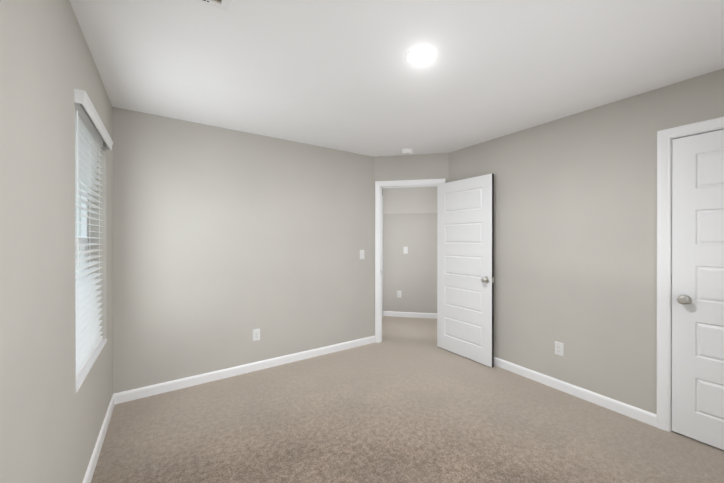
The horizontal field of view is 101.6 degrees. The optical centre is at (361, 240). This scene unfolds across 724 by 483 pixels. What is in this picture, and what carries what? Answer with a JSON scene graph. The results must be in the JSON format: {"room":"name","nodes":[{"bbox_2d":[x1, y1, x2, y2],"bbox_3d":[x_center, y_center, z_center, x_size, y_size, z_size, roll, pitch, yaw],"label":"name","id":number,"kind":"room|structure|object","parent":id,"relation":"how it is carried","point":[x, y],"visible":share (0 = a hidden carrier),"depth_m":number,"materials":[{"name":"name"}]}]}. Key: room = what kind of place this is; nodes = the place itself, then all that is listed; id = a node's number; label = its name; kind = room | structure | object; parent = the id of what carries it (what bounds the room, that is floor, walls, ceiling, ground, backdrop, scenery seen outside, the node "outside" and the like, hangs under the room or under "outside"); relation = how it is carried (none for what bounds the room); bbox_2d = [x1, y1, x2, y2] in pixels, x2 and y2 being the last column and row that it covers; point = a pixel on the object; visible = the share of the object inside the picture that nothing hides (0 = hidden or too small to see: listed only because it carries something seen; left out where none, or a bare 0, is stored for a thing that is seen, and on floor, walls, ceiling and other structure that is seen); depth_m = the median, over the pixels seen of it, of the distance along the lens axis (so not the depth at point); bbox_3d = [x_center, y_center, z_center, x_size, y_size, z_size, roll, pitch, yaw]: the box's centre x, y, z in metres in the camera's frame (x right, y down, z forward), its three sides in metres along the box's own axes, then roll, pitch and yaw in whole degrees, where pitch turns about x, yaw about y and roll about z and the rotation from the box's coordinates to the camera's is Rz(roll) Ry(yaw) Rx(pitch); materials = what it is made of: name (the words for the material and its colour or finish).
{"room":"empty bedroom","nodes":[
{"label":"empty bedroom","id":0,"kind":"room"},
{"bbox_2d":[0,0,112,482],"bbox_3d":[-1.048,0.131,0.775,0.160,2.440,4.246,0,0,-34],"label":"wall","id":1,"kind":"structure","parent":0,"point":[51,421],"depth_m":1.07,"materials":[{"name":"beige paint"}]},
{"bbox_2d":[75,174,87,288],"bbox_3d":[-1.733,0.000,1.721,0.060,1.444,0.880,0,0,-34],"label":"window","id":2,"kind":"structure","parent":1,"relation":"in","point":[83,233],"depth_m":2.05,"materials":[{"name":"white glass"}]},
{"bbox_2d":[75,103,102,378],"bbox_3d":[-1.657,-0.005,1.771,0.070,1.430,0.868,0,0,-34],"label":"window blind","id":3,"kind":"object","parent":1,"relation":"attached to","point":[88,146],"visible":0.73,"depth_m":1.78,"materials":[{"name":"white plastic"}]},
{"bbox_2d":[76,339,106,392],"bbox_3d":[-1.667,0.730,1.767,0.104,0.016,0.880,0,0,-34],"label":"window sill","id":4,"kind":"structure","parent":1,"relation":"attached to","point":[83,374],"depth_m":1.71,"materials":[{"name":"white wood"}]},
{"bbox_2d":[74,89,112,149],"bbox_3d":[-1.610,-0.693,1.801,0.040,0.062,0.918,0,0,-34],"label":"blind valance","id":5,"kind":"object","parent":1,"relation":"attached to","point":[82,97],"visible":1,"depth_m":1.61,"materials":[{"name":"white plastic"}]},
{"bbox_2d":[82,393,117,482],"bbox_3d":[-0.975,1.307,0.826,0.014,0.086,3.846,0,0,-34],"label":"baseboard","id":6,"kind":"structure","parent":1,"relation":"attached to","point":[88,476],"depth_m":1.89,"materials":[{"name":"white wood"}]},
{"bbox_2d":[112,107,374,393],"bbox_3d":[-0.973,0.125,3.206,2.653,2.440,0.120,0,0,-34],"label":"wall","id":7,"kind":"structure","parent":0,"point":[226,242],"depth_m":2.91,"materials":[{"name":"beige paint"}]},
{"bbox_2d":[118,336,374,403],"bbox_3d":[-0.920,1.302,3.162,2.630,0.086,0.017,0,0,-34],"label":"baseboard","id":8,"kind":"structure","parent":7,"relation":"attached to","point":[151,390],"depth_m":2.92,"materials":[{"name":"white wood"}]},
{"bbox_2d":[253,329,259,340],"bbox_3d":[-1.090,0.979,3.053,0.072,0.118,0.008,0,0,-34],"label":"outlet","id":9,"kind":"object","parent":7,"relation":"attached to","point":[256,334],"visible":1,"depth_m":3.05,"materials":[{"name":"white plastic"}]},
{"bbox_2d":[360,250,363,258],"bbox_3d":[0.007,0.184,3.773,0.072,0.118,0.019,0,0,-34],"label":"light switch","id":10,"kind":"object","parent":7,"relation":"attached to","point":[361,254],"visible":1,"depth_m":3.77,"materials":[{"name":"white plastic"}]},
{"bbox_2d":[70,0,723,156],"bbox_3d":[0.728,-1.156,3.545,6.186,0.120,7.100,0,0,-34],"label":"ceiling","id":11,"kind":"structure","parent":0,"point":[342,75],"depth_m":1.80,"materials":[{"name":"white paint"}]},
{"bbox_2d":[198,0,231,11],"bbox_3d":[-0.627,-1.084,1.208,0.210,0.013,0.355,0,0,-34],"label":"ceiling vent","id":12,"kind":"object","parent":11,"relation":"in","point":[224,5],"visible":1,"depth_m":1.35,"materials":[{"name":"white"}]},
{"bbox_2d":[402,148,412,154],"bbox_3d":[0.553,-1.073,3.597,0.140,0.046,0.140,0,0,-34],"label":"smoke detector","id":13,"kind":"object","parent":11,"relation":"attached to","point":[407,151],"visible":1,"depth_m":3.55,"materials":[{"name":"white plastic"}]},
{"bbox_2d":[405,45,438,65],"bbox_3d":[0.353,-1.089,1.748,0.194,0.006,0.194,0,0,-34],"label":"recessed light","id":14,"kind":"object","parent":11,"relation":"in","point":[421,55],"visible":1,"depth_m":1.74,"materials":[{"name":"white plastic"}]},
{"bbox_2d":[91,316,723,482],"bbox_3d":[0.728,1.394,3.551,6.186,0.100,7.100,0,0,-34],"label":"floor","id":15,"kind":"structure","parent":0,"point":[407,400],"depth_m":2.08,"materials":[{"name":"carpet"}]},
{"bbox_2d":[383,187,436,312],"bbox_3d":[0.874,0.120,5.181,1.220,2.440,0.108,0,0,11],"label":"wall","id":16,"kind":"structure","parent":0,"point":[411,275],"depth_m":5.14,"materials":[{"name":"beige paint"}]},
{"bbox_2d":[383,311,436,318],"bbox_3d":[1.097,1.298,4.767,0.747,0.086,1.598,0,0,-34],"label":"baseboard","id":17,"kind":"structure","parent":16,"relation":"attached to","point":[385,313],"depth_m":5.13,"materials":[{"name":"white wood"}]},
{"bbox_2d":[375,153,448,182],"bbox_3d":[0.647,0.123,3.854,1.160,2.440,0.120,0,0,11],"label":"wall","id":18,"kind":"structure","parent":0,"point":[414,167],"depth_m":3.79,"materials":[{"name":"beige paint"}]},
{"bbox_2d":[375,179,444,342],"bbox_3d":[0.623,0.286,3.859,0.890,2.115,0.156,0,0,11],"label":"door frame","id":19,"kind":"structure","parent":18,"relation":"attached to","point":[379,185],"depth_m":3.87,"materials":[{"name":"white wood"}]},
{"bbox_2d":[437,174,493,366],"bbox_3d":[1.166,0.317,3.409,0.171,2.030,0.760,0,0,-34],"label":"bedroom door","id":20,"kind":"structure","parent":18,"relation":"in","point":[465,267],"depth_m":3.35,"materials":[{"name":"white paint"}]},
{"bbox_2d":[449,68,723,414],"bbox_3d":[2.072,0.127,2.329,0.120,2.440,3.381,0,0,-34],"label":"wall","id":21,"kind":"structure","parent":0,"point":[575,234],"depth_m":2.49,"materials":[{"name":"beige paint"}]},
{"bbox_2d":[555,341,563,356],"bbox_3d":[1.775,0.980,2.663,0.008,0.118,0.072,0,0,-34],"label":"outlet","id":22,"kind":"object","parent":21,"relation":"attached to","point":[559,348],"visible":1,"depth_m":2.66,"materials":[{"name":"white plastic"}]},
{"bbox_2d":[494,357,656,426],"bbox_3d":[1.594,1.303,2.927,0.018,0.086,1.918,0,0,-34],"label":"baseboard","id":23,"kind":"structure","parent":21,"relation":"attached to","point":[644,416],"depth_m":2.50,"materials":[{"name":"white wood"}]},
{"bbox_2d":[657,117,723,431],"bbox_3d":[2.425,0.283,1.782,0.139,2.130,0.906,0,0,-34],"label":"door frame","id":24,"kind":"structure","parent":21,"relation":"attached to","point":[665,137],"depth_m":2.09,"materials":[{"name":"white wood"}]},
{"bbox_2d":[672,129,723,449],"bbox_3d":[2.398,0.316,1.762,0.171,2.040,0.776,0,0,-34],"label":"closet door","id":25,"kind":"structure","parent":21,"relation":"in","point":[698,287],"depth_m":1.97,"materials":[{"name":"white paint"}]},
{"bbox_3d":[0.201,0.121,4.678,0.100,2.440,1.360,0,0,11],"label":"wall","id":26,"kind":"structure","parent":0,"visible":0},
{"bbox_2d":[382,196,382,316],"bbox_3d":[0.276,0.286,4.745,0.018,2.110,0.900,0,0,12],"label":"hall door","id":27,"kind":"structure","parent":26,"relation":"in","point":[382,256],"depth_m":5.13,"materials":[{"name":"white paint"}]}
]}

